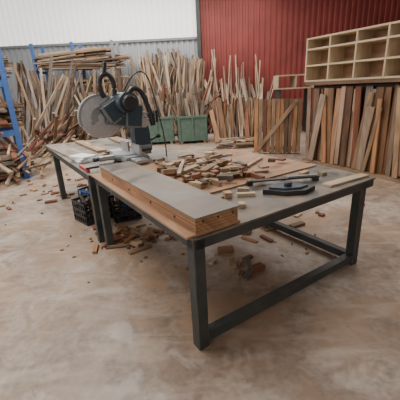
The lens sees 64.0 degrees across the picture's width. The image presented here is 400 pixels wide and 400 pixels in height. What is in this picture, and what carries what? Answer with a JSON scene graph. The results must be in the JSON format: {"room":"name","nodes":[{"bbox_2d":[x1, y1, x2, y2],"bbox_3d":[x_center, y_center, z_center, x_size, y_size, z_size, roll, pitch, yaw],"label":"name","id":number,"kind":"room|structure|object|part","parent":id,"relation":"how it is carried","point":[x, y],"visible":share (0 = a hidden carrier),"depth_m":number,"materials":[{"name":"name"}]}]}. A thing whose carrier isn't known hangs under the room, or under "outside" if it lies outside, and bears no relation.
{"room":"woodworking shop","nodes":[
{"label":"woodworking shop","id":0,"kind":"room"},
{"bbox_2d":[108,137,151,153],"bbox_3d":[-1.166,-0.892,5.108,0.208,0.030,1.803,-15,23,-31],"label":"plank","id":1,"kind":"object","parent":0,"point":[114,139],"depth_m":5.43,"materials":[{"name":"beige wood"}]},
{"bbox_2d":[0,126,399,399],"bbox_3d":[0.005,0.097,4.808,17.000,0.100,19.000,-3,20,0],"label":"floor","id":2,"kind":"structure","parent":0,"point":[126,333],"depth_m":2.51,"materials":[{"name":"concrete"}]},
{"bbox_2d":[0,49,53,184],"bbox_3d":[-4.804,-1.863,6.072,3.534,3.200,1.906,-9,21,-18],"label":"rack","id":3,"kind":"object","parent":2,"relation":"on","point":[15,161],"visible":0.98,"depth_m":6.46,"materials":[{"name":"blue paint"}]},
{"bbox_2d":[0,56,123,154],"bbox_3d":[-4.375,-2.667,9.037,4.907,2.678,2.067,-3,20,0],"label":"heap","id":4,"kind":"object","parent":2,"relation":"on","point":[59,126],"visible":0.45,"depth_m":9.39,"materials":[{"name":"beige wood"}]},
{"bbox_2d":[21,40,140,138],"bbox_3d":[-3.918,-3.619,10.897,4.121,3.200,1.798,-3,20,0],"label":"storage rack","id":5,"kind":"object","parent":2,"relation":"on","point":[91,58],"visible":0.49,"depth_m":10.45,"materials":[{"name":"blue paint"}]},
{"bbox_2d":[71,194,112,225],"bbox_3d":[-1.468,0.094,4.349,0.372,0.344,0.372,16,27,42],"label":"crate","id":6,"kind":"object","parent":2,"relation":"on","point":[81,213],"visible":0.63,"depth_m":4.26,"materials":[{"name":"black plastic"}]},
{"bbox_2d":[77,186,112,202],"bbox_3d":[-1.589,-0.078,4.879,0.354,0.325,0.354,10,23,32],"label":"crate","id":7,"kind":"object","parent":2,"relation":"on","point":[82,192],"visible":0.2,"depth_m":4.82,"materials":[{"name":"blue plastic"}]},
{"bbox_2d":[45,137,183,242],"bbox_3d":[-1.361,-0.353,4.889,1.290,0.819,2.640,-15,23,-31],"label":"workbench","id":8,"kind":"object","parent":2,"relation":"on","point":[105,143],"visible":0.39,"depth_m":4.20,"materials":[{"name":"grey metal"}]},
{"bbox_2d":[45,143,87,157],"bbox_3d":[-2.034,-0.754,4.855,0.260,0.022,1.500,-16,24,-34],"label":"board","id":9,"kind":"object","parent":8,"relation":"on","point":[60,148],"visible":0.71,"depth_m":4.85,"materials":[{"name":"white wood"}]},
{"bbox_2d":[68,153,96,163],"bbox_3d":[-1.502,-0.541,4.112,0.259,0.064,0.353,-21,26,-41],"label":"pads","id":10,"kind":"object","parent":8,"relation":"on","point":[79,158],"visible":0.93,"depth_m":4.04,"materials":[{"name":"white fabric"}]},
{"bbox_2d":[79,164,98,172],"bbox_3d":[-1.270,-0.381,3.648,0.140,0.050,0.350,-15,23,-31],"label":"clamp","id":11,"kind":"object","parent":8,"relation":"on","point":[87,169],"visible":1,"depth_m":3.53,"materials":[{"name":"plastic"}]},
{"bbox_2d":[75,140,106,152],"bbox_3d":[-1.775,-0.869,5.128,0.140,0.030,1.300,-15,23,-31],"label":"plank","id":12,"kind":"object","parent":8,"relation":"on","point":[95,148],"visible":1,"depth_m":4.96,"materials":[{"name":"beige wood"}]},
{"bbox_2d":[77,61,166,163],"bbox_3d":[-0.924,-1.049,3.848,0.908,1.144,0.768,3,20,16],"label":"saw","id":13,"kind":"object","parent":8,"relation":"on","point":[101,115],"visible":1,"depth_m":3.78,"materials":[{"name":"grey paint"}]},
{"bbox_2d":[102,147,187,164],"bbox_3d":[-0.792,-0.616,4.264,0.797,0.039,1.142,-15,23,-31],"label":"timber blocks","id":14,"kind":"object","parent":8,"relation":"on","point":[107,152],"visible":0.46,"depth_m":3.97},
{"bbox_2d":[108,195,141,222],"bbox_3d":[-1.029,0.074,4.374,0.354,0.324,0.354,-11,21,-23],"label":"crate","id":15,"kind":"object","parent":2,"relation":"on","point":[124,212],"visible":0.5,"depth_m":4.26,"materials":[{"name":"black plastic"}]},
{"bbox_2d":[137,93,174,143],"bbox_3d":[-1.378,-2.570,10.076,1.070,1.534,0.845,-5,20,-5],"label":"bin","id":16,"kind":"object","parent":2,"relation":"on","point":[167,121],"visible":0.58,"depth_m":9.84,"materials":[{"name":"green paint"}]},
{"bbox_2d":[0,150,364,282],"bbox_3d":[-0.365,-0.402,6.056,7.267,0.040,6.680,-3,20,0],"label":"scraps","id":17,"kind":"object","parent":2,"relation":"on","point":[123,235],"depth_m":3.70,"materials":[{"name":"beige wood"}]},
{"bbox_2d":[176,91,207,143],"bbox_3d":[-0.278,-2.592,9.982,0.920,1.534,0.845,-5,20,-5],"label":"bin","id":18,"kind":"object","parent":2,"relation":"on","point":[191,120],"visible":1,"depth_m":9.71,"materials":[{"name":"green paint"}]},
{"bbox_2d":[128,47,272,134],"bbox_3d":[-0.206,-3.919,11.489,6.130,2.989,1.167,-3,20,0],"label":"leaning timber","id":19,"kind":"object","parent":2,"relation":"on","point":[159,74],"visible":0.38,"depth_m":11.57,"materials":[{"name":"beige wood"}]},
{"bbox_2d":[94,166,375,349],"bbox_3d":[0.227,0.144,3.234,1.920,0.838,1.960,-15,23,-31],"label":"workbench","id":20,"kind":"object","parent":2,"relation":"on","point":[261,209],"depth_m":2.45,"materials":[{"name":"grey metal"}]},
{"bbox_2d":[90,173,239,239],"bbox_3d":[-0.447,-0.063,2.692,0.400,0.014,1.920,-15,23,-31],"label":"sheet","id":21,"kind":"object","parent":20,"relation":"on","point":[170,224],"visible":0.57,"depth_m":2.23,"materials":[{"name":"brown wood"}]},
{"bbox_2d":[99,161,238,234],"bbox_3d":[-0.379,-0.099,2.596,0.326,0.110,1.750,-15,23,-31],"label":"beam","id":22,"kind":"structure","parent":21,"relation":"on","point":[198,211],"depth_m":2.19,"materials":[{"name":"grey wood"}]},
{"bbox_2d":[141,149,315,193],"bbox_3d":[0.212,-0.358,3.430,1.460,0.014,1.340,-15,23,-31],"label":"sheet","id":23,"kind":"object","parent":20,"relation":"on","point":[278,168],"visible":0.29,"depth_m":3.26,"materials":[{"name":"brown wood"}]},
{"bbox_2d":[154,147,285,188],"bbox_3d":[0.161,-0.393,3.337,1.342,0.117,1.373,-15,23,-31],"label":"wood offcuts","id":24,"kind":"object","parent":23,"relation":"on","point":[200,172],"visible":1,"depth_m":3.06,"materials":[{"name":"beige wood"}]},
{"bbox_2d":[217,170,326,207],"bbox_3d":[0.606,-0.133,2.693,1.256,0.045,0.334,-19,25,-37],"label":"blocks","id":25,"kind":"object","parent":20,"relation":"on","point":[226,194],"visible":0.8,"depth_m":2.49,"materials":[{"name":"beige wood"}]},
{"bbox_2d":[246,174,319,185],"bbox_3d":[0.725,-0.173,2.775,0.647,0.056,0.077,-5,20,-5],"label":"clamp","id":26,"kind":"object","parent":20,"relation":"on","point":[314,177],"visible":1,"depth_m":2.77,"materials":[{"name":"black metal"}]},
{"bbox_2d":[263,181,314,195],"bbox_3d":[0.707,-0.104,2.542,0.431,0.080,0.193,-4,20,-3],"label":"tray","id":27,"kind":"object","parent":20,"relation":"on","point":[288,188],"visible":1,"depth_m":2.50,"materials":[{"name":"black plastic"}]},
{"bbox_3d":[1.259,-0.173,2.755,0.501,0.018,0.085,-14,22,-28],"label":"pine strip","id":28,"kind":"part","parent":20,"relation":"part of","materials":[{"name":"beige wood"}]},
{"bbox_2d":[209,97,262,148],"bbox_3d":[1.124,-2.292,9.274,1.669,1.310,1.705,-3,20,0],"label":"upright timber offcuts","id":29,"kind":"object","parent":2,"relation":"on","point":[233,122],"visible":0.89,"depth_m":9.60,"materials":[{"name":"orange wood"}]},
{"bbox_2d":[242,257,252,279],"bbox_3d":[0.452,0.635,2.970,0.109,0.068,0.296,1,20,12],"label":"bent offcut","id":30,"kind":"object","parent":2,"relation":"on","point":[249,271],"visible":0.93,"depth_m":2.96,"materials":[{"name":"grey wood"}]},
{"bbox_2d":[254,98,302,152],"bbox_3d":[1.861,-1.776,7.700,1.100,1.276,0.246,2,20,13],"label":"planks","id":31,"kind":"object","parent":2,"relation":"on","point":[261,144],"visible":1,"depth_m":7.63,"materials":[{"name":"orange wood"}]},
{"bbox_2d":[273,74,313,131],"bbox_3d":[3.140,-3.268,10.887,1.200,1.860,0.600,-3,20,0],"label":"shelf unit","id":32,"kind":"object","parent":2,"relation":"on","point":[293,78],"visible":0.68,"depth_m":10.73,"materials":[{"name":"beige wood"}]},
{"bbox_2d":[302,78,399,182],"bbox_3d":[3.505,-1.280,5.609,1.206,1.634,3.418,-13,22,-26],"label":"boards","id":33,"kind":"object","parent":2,"relation":"on","point":[355,128],"visible":1,"depth_m":5.76,"materials":[{"name":"beige wood"}]},
{"bbox_2d":[304,20,399,81],"bbox_3d":[3.132,-2.398,5.152,0.427,0.810,3.400,-13,22,-26],"label":"shelving unit","id":34,"kind":"object","parent":33,"relation":"on","point":[370,52],"visible":0.89,"depth_m":5.70,"materials":[{"name":"brown wood"}]},
{"bbox_2d":[0,0,399,140],"bbox_3d":[-0.261,-5.196,11.832,17.000,5.200,0.320,-3,20,0],"label":"wall","id":35,"kind":"structure","parent":0,"point":[277,32],"depth_m":11.60,"materials":[{"name":"metal"}]},
{"bbox_2d":[0,0,196,45],"bbox_3d":[-4.494,-6.557,11.268,8.680,1.860,0.035,-3,20,0],"label":"window","id":36,"kind":"structure","parent":35,"relation":"in","point":[22,22],"depth_m":11.35,"materials":[{"name":"white"}]}
]}

